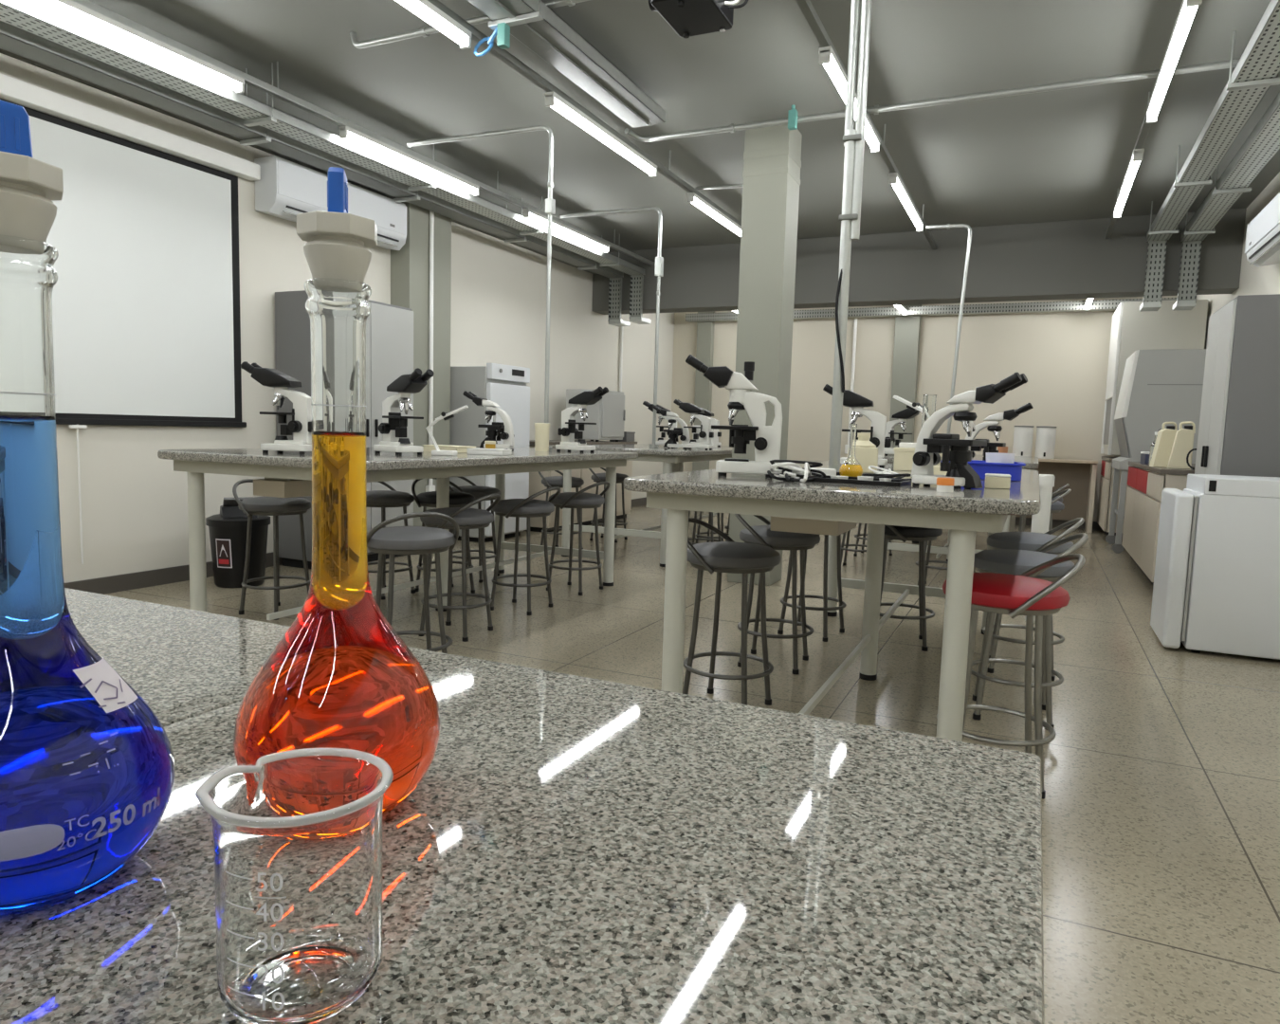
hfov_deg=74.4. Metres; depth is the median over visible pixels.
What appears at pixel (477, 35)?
rail
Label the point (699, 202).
ceiling light
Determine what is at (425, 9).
ceiling light
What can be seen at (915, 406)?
task lamp
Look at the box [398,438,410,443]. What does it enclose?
lamp
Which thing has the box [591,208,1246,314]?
beam
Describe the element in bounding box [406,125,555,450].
conduit
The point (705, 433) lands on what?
microscope
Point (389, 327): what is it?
tall cabinet
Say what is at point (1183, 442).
canister
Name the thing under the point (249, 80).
cable tray
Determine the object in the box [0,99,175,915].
flask
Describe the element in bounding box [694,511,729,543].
stool
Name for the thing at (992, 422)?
microscope
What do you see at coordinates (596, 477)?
stool
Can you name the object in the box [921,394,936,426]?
cylinder
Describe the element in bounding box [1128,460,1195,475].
countertop
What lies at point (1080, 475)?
bench
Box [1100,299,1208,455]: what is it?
wall
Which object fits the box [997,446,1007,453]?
clay pot
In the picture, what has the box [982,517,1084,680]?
stool
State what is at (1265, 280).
wall
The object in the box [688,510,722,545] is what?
stool
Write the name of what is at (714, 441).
box
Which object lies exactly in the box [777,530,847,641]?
stool
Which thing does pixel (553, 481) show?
stool
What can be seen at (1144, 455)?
jar
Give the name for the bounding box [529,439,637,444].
countertop
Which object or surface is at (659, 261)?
conduit
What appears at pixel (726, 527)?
stool
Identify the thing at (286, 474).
lab table
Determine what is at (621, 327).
conduit
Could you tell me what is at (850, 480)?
tray
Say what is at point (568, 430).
microscope
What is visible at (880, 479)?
dish
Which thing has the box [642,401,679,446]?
microscope
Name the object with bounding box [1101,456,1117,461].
countertop
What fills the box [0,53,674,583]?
wall
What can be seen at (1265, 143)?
tray
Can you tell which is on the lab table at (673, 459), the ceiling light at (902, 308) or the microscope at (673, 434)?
the microscope at (673, 434)
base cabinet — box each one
[1097,456,1130,542]
[1121,460,1195,585]
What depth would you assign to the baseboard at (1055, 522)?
10.32 m
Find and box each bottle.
[534,422,549,451]
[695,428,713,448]
[1148,428,1162,465]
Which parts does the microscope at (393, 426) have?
focus knob, arm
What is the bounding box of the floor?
[105,504,1279,1023]
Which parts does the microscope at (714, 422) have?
arm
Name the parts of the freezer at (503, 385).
door, control panel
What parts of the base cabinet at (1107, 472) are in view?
door, drawer, door, drawer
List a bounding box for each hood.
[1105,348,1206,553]
[1111,348,1206,470]
[1114,349,1139,420]
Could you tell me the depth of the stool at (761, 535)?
3.73 m
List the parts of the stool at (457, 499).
leg, seat, leg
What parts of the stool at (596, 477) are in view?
leg, leg, seat, leg, leg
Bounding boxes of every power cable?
[767,459,825,481]
[769,462,811,482]
[861,473,912,481]
[863,465,898,474]
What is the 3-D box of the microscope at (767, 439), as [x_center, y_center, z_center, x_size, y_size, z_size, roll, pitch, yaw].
[0.332,-0.342,3.015,0.348,0.424,0.155,3,6,9]
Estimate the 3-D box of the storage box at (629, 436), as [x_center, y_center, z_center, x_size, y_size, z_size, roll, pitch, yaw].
[-0.208,-0.878,9.811,0.230,0.115,0.230,4,6,25]
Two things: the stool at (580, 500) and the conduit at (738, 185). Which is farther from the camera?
the conduit at (738, 185)
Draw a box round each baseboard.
[64,496,646,594]
[1015,516,1102,530]
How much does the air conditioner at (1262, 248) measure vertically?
0.330 m
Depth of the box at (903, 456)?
3.89 m
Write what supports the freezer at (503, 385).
on the floor
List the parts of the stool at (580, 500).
leg, leg, seat, leg, leg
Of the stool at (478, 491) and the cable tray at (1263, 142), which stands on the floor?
the stool at (478, 491)
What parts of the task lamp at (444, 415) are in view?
arm, arm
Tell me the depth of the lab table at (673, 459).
6.67 m
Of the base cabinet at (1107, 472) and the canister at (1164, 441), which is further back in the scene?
the base cabinet at (1107, 472)
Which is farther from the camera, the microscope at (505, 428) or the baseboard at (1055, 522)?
the baseboard at (1055, 522)
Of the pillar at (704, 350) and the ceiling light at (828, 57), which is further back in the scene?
the pillar at (704, 350)
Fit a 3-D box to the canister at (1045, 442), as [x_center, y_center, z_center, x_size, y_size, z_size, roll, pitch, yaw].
[4.826,-0.827,10.046,0.216,0.390,0.226,4,6,25]
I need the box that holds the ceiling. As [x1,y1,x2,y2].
[27,0,1279,252]
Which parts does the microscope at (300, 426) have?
arm, focus knob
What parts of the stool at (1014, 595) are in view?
leg, seat, leg, leg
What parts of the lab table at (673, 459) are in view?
leg, floor rail, leg, leg, leg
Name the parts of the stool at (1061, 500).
seat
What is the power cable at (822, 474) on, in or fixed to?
on the lab table at (832, 509)
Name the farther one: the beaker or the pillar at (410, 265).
the pillar at (410, 265)
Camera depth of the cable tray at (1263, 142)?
5.92 m
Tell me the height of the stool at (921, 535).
0.719 m
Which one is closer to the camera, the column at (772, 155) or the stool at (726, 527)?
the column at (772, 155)
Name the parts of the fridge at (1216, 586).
door, panel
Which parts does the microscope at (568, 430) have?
focus knob, arm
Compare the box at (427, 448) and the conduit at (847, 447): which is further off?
the conduit at (847, 447)
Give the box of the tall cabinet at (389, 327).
[274,290,413,569]
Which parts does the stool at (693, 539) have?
leg, leg, leg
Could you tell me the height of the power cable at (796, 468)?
0.064 m
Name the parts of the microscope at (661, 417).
arm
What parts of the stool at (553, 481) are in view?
leg, leg, seat, leg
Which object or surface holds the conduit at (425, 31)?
attached to the ceiling
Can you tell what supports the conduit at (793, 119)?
attached to the ceiling
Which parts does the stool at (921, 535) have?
leg, seat, leg, leg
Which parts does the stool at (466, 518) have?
leg, leg, seat, leg, leg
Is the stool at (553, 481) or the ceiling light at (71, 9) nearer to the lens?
the ceiling light at (71, 9)
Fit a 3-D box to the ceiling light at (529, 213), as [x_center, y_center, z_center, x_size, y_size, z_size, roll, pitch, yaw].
[-0.658,-2.628,7.939,0.060,0.073,1.530,4,6,25]
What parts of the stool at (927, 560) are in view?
leg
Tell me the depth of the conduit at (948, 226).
7.11 m
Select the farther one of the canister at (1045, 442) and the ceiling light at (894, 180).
the canister at (1045, 442)
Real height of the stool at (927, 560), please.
0.719 m
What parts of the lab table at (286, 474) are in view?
leg, floor rail, leg, leg, leg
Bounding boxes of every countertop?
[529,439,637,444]
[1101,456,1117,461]
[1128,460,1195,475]
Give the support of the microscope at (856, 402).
on the lab table at (832, 509)
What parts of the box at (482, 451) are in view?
lid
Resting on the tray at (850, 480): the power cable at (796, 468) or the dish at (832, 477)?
the dish at (832, 477)
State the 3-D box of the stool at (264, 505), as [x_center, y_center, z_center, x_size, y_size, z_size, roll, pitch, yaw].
[-1.991,0.190,4.589,0.396,0.719,0.375,4,6,23]
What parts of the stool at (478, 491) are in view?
leg, seat, leg, leg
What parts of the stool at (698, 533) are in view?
leg, leg, leg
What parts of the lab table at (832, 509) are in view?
leg, leg, floor rail, leg, leg, leg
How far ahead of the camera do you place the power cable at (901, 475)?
2.91 m
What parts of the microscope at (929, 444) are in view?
focus knob, focus knob, arm, stage knob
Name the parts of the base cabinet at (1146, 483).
door, drawer, door, drawer, door, drawer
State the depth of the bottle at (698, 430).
7.40 m
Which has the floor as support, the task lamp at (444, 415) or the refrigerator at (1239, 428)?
the refrigerator at (1239, 428)
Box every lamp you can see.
[274,435,288,439]
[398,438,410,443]
[425,405,468,456]
[577,438,585,443]
[709,431,713,438]
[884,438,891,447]
[893,395,922,448]
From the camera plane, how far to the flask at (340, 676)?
0.33 m
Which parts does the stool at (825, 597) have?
leg, leg, leg, leg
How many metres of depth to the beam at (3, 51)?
5.27 m
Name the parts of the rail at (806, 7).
hanger rod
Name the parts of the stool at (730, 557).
leg, leg, seat, leg, leg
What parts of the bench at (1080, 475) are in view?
leg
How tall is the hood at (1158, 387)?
1.120 m
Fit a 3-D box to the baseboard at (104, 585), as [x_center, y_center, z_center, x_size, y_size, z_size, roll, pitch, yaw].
[-2.694,0.350,5.899,0.016,0.100,14.700,4,6,25]
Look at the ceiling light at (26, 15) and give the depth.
4.94 m
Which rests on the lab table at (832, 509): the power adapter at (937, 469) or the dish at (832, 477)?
the power adapter at (937, 469)
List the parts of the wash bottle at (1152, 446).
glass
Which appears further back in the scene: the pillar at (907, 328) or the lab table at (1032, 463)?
the pillar at (907, 328)
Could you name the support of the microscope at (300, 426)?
on the lab table at (286, 474)
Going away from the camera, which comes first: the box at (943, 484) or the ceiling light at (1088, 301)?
the box at (943, 484)
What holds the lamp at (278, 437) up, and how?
on the microscope at (300, 426)
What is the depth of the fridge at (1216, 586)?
4.21 m
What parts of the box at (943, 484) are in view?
lid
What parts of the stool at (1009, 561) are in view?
leg, leg, seat, leg, leg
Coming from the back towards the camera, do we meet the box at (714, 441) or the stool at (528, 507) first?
the box at (714, 441)
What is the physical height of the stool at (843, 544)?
0.719 m
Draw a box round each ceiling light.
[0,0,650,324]
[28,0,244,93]
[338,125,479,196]
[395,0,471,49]
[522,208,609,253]
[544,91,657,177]
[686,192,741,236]
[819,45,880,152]
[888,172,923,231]
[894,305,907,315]
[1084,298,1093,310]
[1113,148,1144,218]
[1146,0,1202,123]
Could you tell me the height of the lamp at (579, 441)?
0.026 m
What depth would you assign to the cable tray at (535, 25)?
4.31 m
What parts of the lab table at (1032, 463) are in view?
floor rail, leg, leg, leg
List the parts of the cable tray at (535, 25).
rail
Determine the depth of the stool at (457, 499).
5.18 m
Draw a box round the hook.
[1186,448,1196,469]
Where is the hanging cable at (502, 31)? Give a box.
[474,22,510,56]
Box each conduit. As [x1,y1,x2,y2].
[349,0,589,48]
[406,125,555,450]
[425,210,435,492]
[559,206,663,447]
[618,326,623,391]
[624,58,1239,142]
[695,183,743,190]
[844,318,857,454]
[925,223,971,433]
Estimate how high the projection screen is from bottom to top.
2.530 m
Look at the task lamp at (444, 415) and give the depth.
4.10 m
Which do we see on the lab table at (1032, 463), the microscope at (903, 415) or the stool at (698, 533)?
the microscope at (903, 415)
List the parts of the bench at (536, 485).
door, door, door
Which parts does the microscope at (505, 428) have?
arm, focus knob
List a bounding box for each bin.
[205,496,270,587]
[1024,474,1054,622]
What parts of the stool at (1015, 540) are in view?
leg, leg, seat, leg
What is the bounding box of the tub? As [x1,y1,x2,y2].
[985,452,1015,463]
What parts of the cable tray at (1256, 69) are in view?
rail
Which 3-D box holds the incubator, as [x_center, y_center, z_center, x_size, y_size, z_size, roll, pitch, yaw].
[-0.484,-1.069,9.404,0.456,0.560,0.600,4,6,25]
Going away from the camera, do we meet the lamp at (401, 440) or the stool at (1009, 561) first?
the stool at (1009, 561)
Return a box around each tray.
[0,20,630,326]
[71,0,655,266]
[466,0,665,127]
[685,297,1177,322]
[803,475,911,486]
[940,459,1025,481]
[1139,0,1279,311]
[1172,91,1279,310]
[1181,105,1279,241]
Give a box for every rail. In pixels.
[427,0,741,226]
[795,0,936,249]
[1104,91,1151,239]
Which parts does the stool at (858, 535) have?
leg, leg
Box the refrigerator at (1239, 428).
[1194,293,1279,476]
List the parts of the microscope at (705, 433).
arm, focus knob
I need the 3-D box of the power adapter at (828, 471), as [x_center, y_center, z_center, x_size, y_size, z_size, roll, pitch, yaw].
[0.668,-0.141,3.059,0.120,0.035,0.050,2,6,5]
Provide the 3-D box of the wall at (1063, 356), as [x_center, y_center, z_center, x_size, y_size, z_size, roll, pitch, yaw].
[3.385,-1.496,11.094,6.640,3.100,0.120,4,6,25]
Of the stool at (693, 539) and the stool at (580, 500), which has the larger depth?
the stool at (693, 539)
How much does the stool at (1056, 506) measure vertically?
0.719 m
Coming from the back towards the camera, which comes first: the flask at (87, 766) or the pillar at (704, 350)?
the pillar at (704, 350)
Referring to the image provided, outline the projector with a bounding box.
[648,0,748,38]
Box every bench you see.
[523,439,637,531]
[1015,458,1097,532]
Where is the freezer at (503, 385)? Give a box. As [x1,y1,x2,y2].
[449,363,530,542]
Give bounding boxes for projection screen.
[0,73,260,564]
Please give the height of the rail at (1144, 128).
0.192 m
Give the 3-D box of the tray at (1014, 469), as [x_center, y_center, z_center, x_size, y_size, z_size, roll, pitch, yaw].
[1.362,-0.168,3.358,0.304,0.067,0.284,4,6,22]
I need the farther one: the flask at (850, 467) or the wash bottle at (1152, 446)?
the wash bottle at (1152, 446)
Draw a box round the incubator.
[566,388,625,441]
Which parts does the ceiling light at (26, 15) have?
rail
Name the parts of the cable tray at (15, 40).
rail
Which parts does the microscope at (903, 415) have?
arm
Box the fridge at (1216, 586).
[1150,474,1279,659]
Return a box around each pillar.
[390,198,451,527]
[692,310,714,471]
[889,304,921,448]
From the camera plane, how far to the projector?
3.37 m
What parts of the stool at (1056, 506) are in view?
leg, leg, seat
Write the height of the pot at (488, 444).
0.063 m
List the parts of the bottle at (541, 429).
lid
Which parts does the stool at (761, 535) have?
leg, leg, seat, leg, leg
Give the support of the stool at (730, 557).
on the floor
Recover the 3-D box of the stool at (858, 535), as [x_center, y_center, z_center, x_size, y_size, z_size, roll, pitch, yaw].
[2.050,0.028,7.409,0.396,0.719,0.375,5,6,29]
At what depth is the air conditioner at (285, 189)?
5.87 m
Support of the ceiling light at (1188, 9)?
attached to the rail at (1144, 128)
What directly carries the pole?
on the lab table at (832, 509)
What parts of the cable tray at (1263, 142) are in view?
rail, rail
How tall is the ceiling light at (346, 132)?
0.073 m
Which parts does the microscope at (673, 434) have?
arm, focus knob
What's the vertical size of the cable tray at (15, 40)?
0.845 m
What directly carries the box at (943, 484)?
on the lab table at (832, 509)
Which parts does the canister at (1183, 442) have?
handle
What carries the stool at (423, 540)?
on the floor
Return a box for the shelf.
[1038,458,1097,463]
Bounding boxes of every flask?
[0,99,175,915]
[233,166,440,814]
[839,423,862,476]
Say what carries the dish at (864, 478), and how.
on the tray at (850, 480)
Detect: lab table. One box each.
[0,587,1044,1023]
[157,445,638,620]
[548,443,731,566]
[623,460,1041,741]
[882,454,1038,561]
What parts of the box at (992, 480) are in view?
lid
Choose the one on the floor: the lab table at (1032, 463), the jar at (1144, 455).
the lab table at (1032, 463)
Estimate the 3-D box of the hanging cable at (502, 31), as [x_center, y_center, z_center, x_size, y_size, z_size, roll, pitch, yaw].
[-0.698,-2.234,3.994,0.222,0.144,0.077,6,7,35]
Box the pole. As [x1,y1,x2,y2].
[828,0,872,475]
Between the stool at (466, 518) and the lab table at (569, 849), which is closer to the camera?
the lab table at (569, 849)
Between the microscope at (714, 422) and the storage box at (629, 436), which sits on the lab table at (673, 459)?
the microscope at (714, 422)
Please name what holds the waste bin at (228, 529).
on the floor
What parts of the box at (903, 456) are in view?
lid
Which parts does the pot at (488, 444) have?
lid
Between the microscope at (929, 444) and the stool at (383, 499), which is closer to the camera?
the microscope at (929, 444)
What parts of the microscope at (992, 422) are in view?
arm, stage knob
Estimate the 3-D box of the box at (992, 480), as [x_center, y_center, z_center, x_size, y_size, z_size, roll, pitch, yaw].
[1.164,-0.101,2.747,0.077,0.045,0.082,4,6,21]
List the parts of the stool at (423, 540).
leg, leg, seat, leg, leg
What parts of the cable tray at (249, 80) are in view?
hanger rod, hanger rod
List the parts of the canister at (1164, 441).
handle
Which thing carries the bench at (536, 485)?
on the floor
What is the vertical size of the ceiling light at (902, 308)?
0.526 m
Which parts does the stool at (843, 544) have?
leg, leg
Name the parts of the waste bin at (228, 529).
sticker panel, lid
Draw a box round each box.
[422,444,476,453]
[466,448,511,455]
[609,431,635,441]
[692,425,717,447]
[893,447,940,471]
[984,473,1011,489]
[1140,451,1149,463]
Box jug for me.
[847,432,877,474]
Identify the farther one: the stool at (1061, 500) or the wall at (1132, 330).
the wall at (1132, 330)
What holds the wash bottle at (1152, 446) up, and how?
on the countertop
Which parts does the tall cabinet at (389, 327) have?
handle, door, handle, door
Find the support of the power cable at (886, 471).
on the lab table at (832, 509)
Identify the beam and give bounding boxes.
[0,48,597,274]
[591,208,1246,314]
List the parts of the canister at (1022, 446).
lid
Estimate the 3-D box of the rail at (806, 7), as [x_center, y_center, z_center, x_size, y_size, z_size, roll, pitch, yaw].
[0.381,-2.237,2.955,0.040,0.192,12.000,4,6,25]
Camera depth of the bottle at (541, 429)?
5.20 m
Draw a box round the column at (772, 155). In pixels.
[727,124,802,585]
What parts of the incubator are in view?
door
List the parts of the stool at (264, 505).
leg, seat, leg, leg, leg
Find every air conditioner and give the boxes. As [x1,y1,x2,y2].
[254,155,406,250]
[1244,192,1279,267]
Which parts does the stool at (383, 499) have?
leg, leg, seat, leg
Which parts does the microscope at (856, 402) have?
arm, focus knob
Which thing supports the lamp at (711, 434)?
attached to the microscope at (705, 433)
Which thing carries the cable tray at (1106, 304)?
attached to the pillar at (907, 328)
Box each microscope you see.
[240,361,311,454]
[373,367,434,455]
[462,390,514,450]
[555,386,608,452]
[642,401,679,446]
[652,404,690,448]
[673,399,713,450]
[685,354,782,477]
[697,407,721,446]
[822,384,891,468]
[884,404,922,455]
[910,372,1027,489]
[964,402,1033,460]
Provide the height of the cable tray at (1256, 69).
0.835 m
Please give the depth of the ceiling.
5.15 m
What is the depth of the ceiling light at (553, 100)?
5.18 m
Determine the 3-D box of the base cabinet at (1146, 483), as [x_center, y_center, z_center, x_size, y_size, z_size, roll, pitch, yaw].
[4.347,0.084,6.674,0.720,0.888,2.300,4,6,25]
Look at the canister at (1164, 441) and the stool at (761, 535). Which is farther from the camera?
the canister at (1164, 441)
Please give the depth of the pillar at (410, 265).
7.09 m
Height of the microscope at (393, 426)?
0.406 m
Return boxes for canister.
[1012,425,1033,457]
[1034,425,1056,458]
[1149,421,1177,467]
[1167,420,1195,469]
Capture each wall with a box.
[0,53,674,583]
[671,295,1177,521]
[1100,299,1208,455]
[1196,172,1279,348]
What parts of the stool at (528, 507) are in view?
leg, leg, seat, leg, leg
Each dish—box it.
[830,475,848,479]
[857,475,873,480]
[878,477,891,481]
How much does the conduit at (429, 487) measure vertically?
2.440 m
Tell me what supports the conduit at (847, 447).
attached to the wall at (1063, 356)
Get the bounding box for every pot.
[484,440,495,448]
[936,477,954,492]
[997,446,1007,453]
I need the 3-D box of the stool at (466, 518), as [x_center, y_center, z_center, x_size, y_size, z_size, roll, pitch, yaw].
[-0.905,0.256,4.241,0.396,0.719,0.375,4,6,19]
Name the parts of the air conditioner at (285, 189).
panel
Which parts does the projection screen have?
pull cord, casing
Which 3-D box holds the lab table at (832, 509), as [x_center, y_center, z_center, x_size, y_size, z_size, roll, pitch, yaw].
[1.010,0.280,3.650,1.240,0.900,2.600,4,6,25]
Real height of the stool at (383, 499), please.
0.719 m
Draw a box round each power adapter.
[810,467,840,475]
[932,465,947,475]
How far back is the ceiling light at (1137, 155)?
5.81 m
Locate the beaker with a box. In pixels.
[195,748,393,1023]
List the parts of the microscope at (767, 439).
stage knob, arm, focus knob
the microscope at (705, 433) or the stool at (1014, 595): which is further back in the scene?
the microscope at (705, 433)
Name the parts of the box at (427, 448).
lid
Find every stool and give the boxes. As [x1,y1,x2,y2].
[232,478,311,620]
[365,481,415,600]
[366,512,459,653]
[411,477,475,593]
[418,493,500,641]
[449,476,500,583]
[490,486,560,615]
[537,470,584,548]
[546,481,610,595]
[588,467,629,542]
[682,517,781,705]
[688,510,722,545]
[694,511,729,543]
[723,512,730,541]
[734,513,820,674]
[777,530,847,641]
[841,530,867,565]
[853,522,893,556]
[867,524,942,651]
[915,540,948,585]
[936,553,1085,799]
[970,532,1088,730]
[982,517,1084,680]
[1018,488,1071,534]
[1023,483,1069,531]
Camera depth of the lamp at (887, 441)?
4.16 m
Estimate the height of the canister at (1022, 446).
0.390 m
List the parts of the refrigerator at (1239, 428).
handle, handle, door, door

